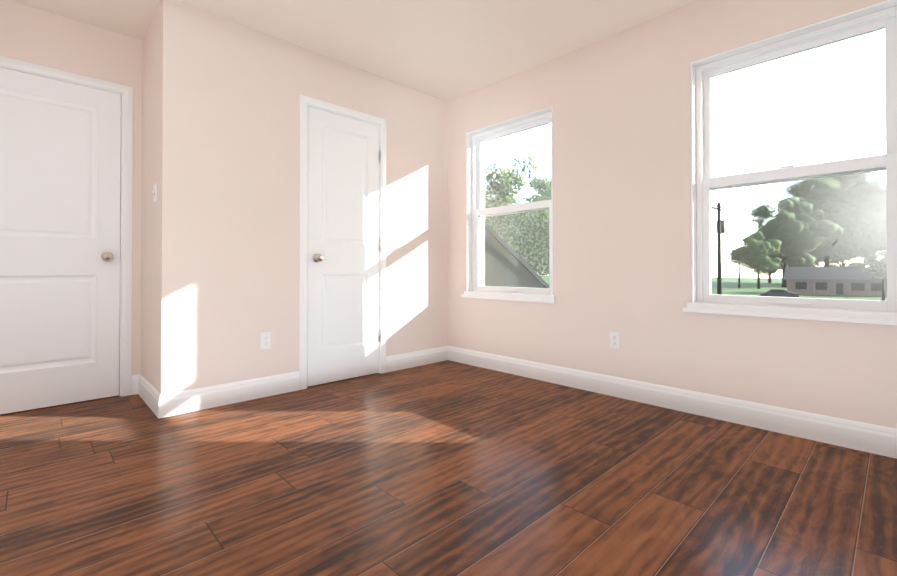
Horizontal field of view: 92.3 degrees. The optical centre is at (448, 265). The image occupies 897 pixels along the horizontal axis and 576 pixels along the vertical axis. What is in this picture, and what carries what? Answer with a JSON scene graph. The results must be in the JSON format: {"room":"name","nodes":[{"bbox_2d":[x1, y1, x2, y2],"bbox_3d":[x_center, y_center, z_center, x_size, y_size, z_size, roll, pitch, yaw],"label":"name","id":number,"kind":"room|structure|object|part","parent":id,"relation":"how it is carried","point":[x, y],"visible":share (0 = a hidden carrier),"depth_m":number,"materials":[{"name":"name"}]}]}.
{"room":"empty bedroom","nodes":[
{"label":"empty bedroom","id":0,"kind":"room"},
{"bbox_2d":[0,0,141,374],"bbox_3d":[-2.735,-0.347,2.477,1.580,2.440,0.120,0,-1,-44],"label":"wall","id":1,"kind":"structure","parent":0,"point":[39,36],"depth_m":2.80,"materials":[{"name":"paint"}]},
{"bbox_2d":[0,67,120,413],"bbox_3d":[-2.491,-0.146,2.608,0.815,2.024,0.101,0,-1,-44],"label":"door","id":2,"kind":"structure","parent":1,"relation":"in","point":[60,156],"depth_m":2.69,"materials":[{"name":"white paint"}]},
{"bbox_3d":[-2.231,-0.059,2.853,0.101,0.065,0.096,0,-1,-44],"label":"entry door knob","id":3,"kind":"part","parent":2,"relation":"part of","materials":[{"name":"silver metal"}]},
{"bbox_2d":[0,55,132,396],"bbox_3d":[-2.537,-0.175,2.654,0.947,2.099,0.136,0,-1,-44],"label":"door frame","id":4,"kind":"structure","parent":1,"relation":"attached to","point":[126,236],"depth_m":2.90,"materials":[{"name":"white wood"}]},
{"bbox_2d":[140,6,158,389],"bbox_3d":[-1.930,-0.344,2.866,0.120,2.440,0.674,0,-1,-44],"label":"wall","id":5,"kind":"structure","parent":0,"point":[149,207],"depth_m":2.76,"materials":[{"name":"paint"}]},
{"bbox_2d":[132,374,155,414],"bbox_3d":[-1.900,0.809,2.725,0.019,0.131,0.664,0,-1,-44],"label":"baseboard","id":6,"kind":"structure","parent":5,"relation":"attached to","point":[140,386],"depth_m":2.78,"materials":[{"name":"white wood"}]},
{"bbox_2d":[152,183,156,202],"bbox_3d":[-1.796,-0.444,2.625,0.020,0.114,0.070,0,-1,-44],"label":"light switch","id":7,"kind":"object","parent":5,"relation":"attached to","point":[155,194],"visible":0.98,"depth_m":2.61,"materials":[{"name":"white plastic"}]},
{"bbox_2d":[157,0,447,393],"bbox_3d":[-0.872,-0.340,3.330,2.290,2.440,0.120,0,-1,-44],"label":"wall","id":8,"kind":"structure","parent":0,"point":[230,92],"depth_m":2.85,"materials":[{"name":"paint"}]},
{"bbox_2d":[156,371,299,418],"bbox_3d":[-1.359,0.810,2.760,0.841,0.131,0.015,0,-1,-44],"label":"baseboard","id":9,"kind":"structure","parent":8,"relation":"attached to","point":[175,403],"depth_m":2.70,"materials":[{"name":"white wood"}]},
{"bbox_2d":[260,331,270,349],"bbox_3d":[-1.226,0.501,2.894,0.070,0.114,0.007,0,-1,-44],"label":"outlet","id":10,"kind":"object","parent":8,"relation":"attached to","point":[265,340],"visible":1,"depth_m":2.89,"materials":[{"name":"white plastic"}]},
{"bbox_2d":[299,94,385,389],"bbox_3d":[-0.827,-0.170,3.361,0.747,2.099,0.136,0,-1,-44],"label":"closet door frame","id":11,"kind":"object","parent":8,"relation":"attached to","point":[306,102],"visible":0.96,"depth_m":3.10,"materials":[{"name":"white wood"}]},
{"bbox_2d":[307,106,378,386],"bbox_3d":[-0.804,-0.140,3.337,0.613,2.024,0.035,0,-1,-44],"label":"closet door","id":12,"kind":"structure","parent":8,"relation":"in","point":[343,240],"depth_m":3.31,"materials":[{"name":"white paint"}]},
{"bbox_2d":[313,254,323,261],"bbox_3d":[-0.966,-0.057,3.132,0.101,0.065,0.096,0,-1,-44],"label":"door knob","id":13,"kind":"object","parent":12,"relation":"attached to","point":[318,257],"visible":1,"depth_m":3.12,"materials":[{"name":"silver metal"}]},
{"bbox_2d":[386,346,447,371],"bbox_3d":[-0.268,0.818,3.807,0.687,0.131,0.015,0,-1,-44],"label":"baseboard","id":14,"kind":"structure","parent":8,"relation":"attached to","point":[428,356],"depth_m":3.78,"materials":[{"name":"white wood"}]},
{"bbox_2d":[11,0,698,101],"bbox_3d":[-0.619,-1.631,2.080,4.070,0.120,5.490,0,-1,-44],"label":"ceiling","id":15,"kind":"structure","parent":0,"point":[447,50],"depth_m":2.82,"materials":[{"name":"paint"}]},
{"bbox_2d":[0,360,896,575],"bbox_3d":[-0.619,0.944,2.059,4.070,0.150,5.490,0,-1,-44],"label":"floor","id":16,"kind":"structure","parent":0,"point":[447,468],"depth_m":1.68,"materials":[{"name":"brown wood"}]},
{"bbox_2d":[448,0,896,428],"bbox_3d":[0.778,-0.340,3.409,0.200,2.440,5.490,0,-1,-44],"label":"wall","id":17,"kind":"structure","parent":0,"point":[620,103],"depth_m":2.77,"materials":[{"name":"paint"}]},
{"bbox_2d":[461,106,556,302],"bbox_3d":[0.535,-0.463,3.641,0.238,1.489,0.975,0,-1,-44],"label":"window","id":18,"kind":"structure","parent":17,"relation":"in","point":[477,212],"depth_m":3.79,"materials":[{"name":"white plastic"}]},
{"bbox_2d":[610,331,619,348],"bbox_3d":[1.117,0.500,2.899,0.007,0.114,0.070,0,-1,-44],"label":"outlet","id":19,"kind":"object","parent":17,"relation":"attached to","point":[614,340],"visible":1,"depth_m":2.90,"materials":[{"name":"white plastic"}]},
{"bbox_2d":[448,346,896,458],"bbox_3d":[1.244,0.810,2.758,0.015,0.131,3.620,0,-1,-44],"label":"baseboard","id":20,"kind":"structure","parent":17,"relation":"attached to","point":[869,438],"depth_m":2.48,"materials":[{"name":"white wood"}]},
{"bbox_2d":[683,0,896,324],"bbox_3d":[1.815,-0.474,2.307,0.238,1.489,0.966,0,-1,-44],"label":"window","id":21,"kind":"structure","parent":17,"relation":"in","point":[704,183],"depth_m":2.27,"materials":[{"name":"white plastic"}]},
{"label":"outside","id":22,"kind":"structure","parent":0,"visible":0},
{"bbox_2d":[541,276,886,300],"bbox_3d":[58.318,5.131,87.694,320.000,0.300,280.000,0,-1,-44],"label":"ground","id":23,"kind":"structure","parent":22,"point":[747,282],"depth_m":95.89,"materials":[{"name":"green plant"}]},
{"bbox_2d":[485,193,518,223],"bbox_3d":[5.640,-2.111,51.333,6.616,13.580,7.706,0,-1,-44],"label":"tree","id":24,"kind":"object","parent":23,"relation":"on","point":[486,221],"depth_m":49.39,"materials":[{"name":"green plant"}]},
{"bbox_2d":[485,222,549,287],"bbox_3d":[0.603,1.387,16.244,5.860,6.000,9.700,0,0,2],"label":"neighbouring house","id":25,"kind":"structure","parent":23,"relation":"on","point":[525,273],"depth_m":11.72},
{"bbox_2d":[485,154,550,276],"bbox_3d":[5.025,-0.810,24.040,7.239,10.524,8.201,0,-1,-44],"label":"tree","id":26,"kind":"object","parent":23,"relation":"on","point":[538,260],"depth_m":22.36,"materials":[{"name":"green plant"}]},
{"bbox_2d":[525,175,550,202],"bbox_3d":[12.060,-3.066,49.150,8.856,15.453,9.086,0,-1,-44],"label":"tree","id":27,"kind":"object","parent":23,"relation":"on","point":[542,184],"depth_m":49.54,"materials":[{"name":"green plant"}]},
{"bbox_2d":[711,202,724,294],"bbox_3d":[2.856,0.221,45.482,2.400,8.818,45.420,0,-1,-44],"label":"utility pole","id":28,"kind":"object","parent":23,"relation":"on","point":[719,229],"depth_m":29.22,"materials":[{"name":"black wood"}]},
{"bbox_2d":[729,247,742,287],"bbox_3d":[66.193,0.349,98.177,4.520,9.439,3.908,0,-1,-44],"label":"tree","id":29,"kind":"object","parent":23,"relation":"on","point":[733,257],"depth_m":97.81,"materials":[{"name":"green plant"}]},
{"bbox_2d":[737,231,781,288],"bbox_3d":[67.842,-1.286,94.258,9.150,12.643,8.087,0,-1,-44],"label":"tree","id":30,"kind":"object","parent":23,"relation":"on","point":[751,261],"depth_m":92.47,"materials":[{"name":"green plant"}]},
{"bbox_2d":[743,226,788,282],"bbox_3d":[102.350,-3.918,137.493,15.638,18.625,18.262,0,-1,-44],"label":"tree","id":31,"kind":"object","parent":23,"relation":"on","point":[769,273],"depth_m":137.04,"materials":[{"name":"green plant"}]},
{"bbox_2d":[760,289,798,296],"bbox_3d":[48.113,4.084,62.751,4.500,1.380,1.920,0,-1,37],"label":"car","id":32,"kind":"object","parent":23,"relation":"on","point":[778,292],"depth_m":62.10,"materials":[{"name":"grey metal"}]},
{"bbox_2d":[747,195,843,287],"bbox_3d":[79.723,-5.688,100.314,18.059,21.547,18.095,0,-1,-44],"label":"tree","id":33,"kind":"object","parent":23,"relation":"on","point":[793,239],"depth_m":97.81,"materials":[{"name":"green plant"}]},
{"bbox_2d":[778,250,839,268],"bbox_3d":[109.092,-4.926,131.798,19.497,20.548,17.097,0,-1,-44],"label":"tree","id":34,"kind":"object","parent":23,"relation":"on","point":[817,262],"depth_m":128.80,"materials":[{"name":"green plant"}]},
{"bbox_2d":[758,172,885,266],"bbox_3d":[100.895,-11.064,115.740,24.756,32.556,28.110,0,-1,-44],"label":"tree","id":35,"kind":"object","parent":23,"relation":"on","point":[871,216],"depth_m":108.22,"materials":[{"name":"green plant"}]},
{"bbox_2d":[783,263,886,296],"bbox_3d":[65.701,2.210,73.192,13.412,5.300,10.700,0,-1,42],"label":"house","id":36,"kind":"structure","parent":23,"relation":"on","point":[860,278],"depth_m":70.95,"materials":[{"name":"brown brick"}]},
{"bbox_2d":[808,238,866,266],"bbox_3d":[115.589,-4.822,124.730,19.248,20.220,19.640,0,-1,-44],"label":"tree","id":37,"kind":"object","parent":23,"relation":"on","point":[842,263],"depth_m":124.13,"materials":[{"name":"green plant"}]},
{"bbox_2d":[831,191,886,257],"bbox_3d":[107.337,-7.172,109.218,18.952,24.664,17.305,0,-1,-44],"label":"tree","id":38,"kind":"object","parent":23,"relation":"on","point":[875,239],"depth_m":106.29,"materials":[{"name":"green plant"}]},
{"bbox_2d":[862,251,886,300],"bbox_3d":[56.726,1.370,56.506,3.634,6.703,3.586,0,-1,-44],"label":"tree","id":39,"kind":"object","parent":23,"relation":"on","point":[875,263],"depth_m":56.46,"materials":[{"name":"green plant"}]}
]}

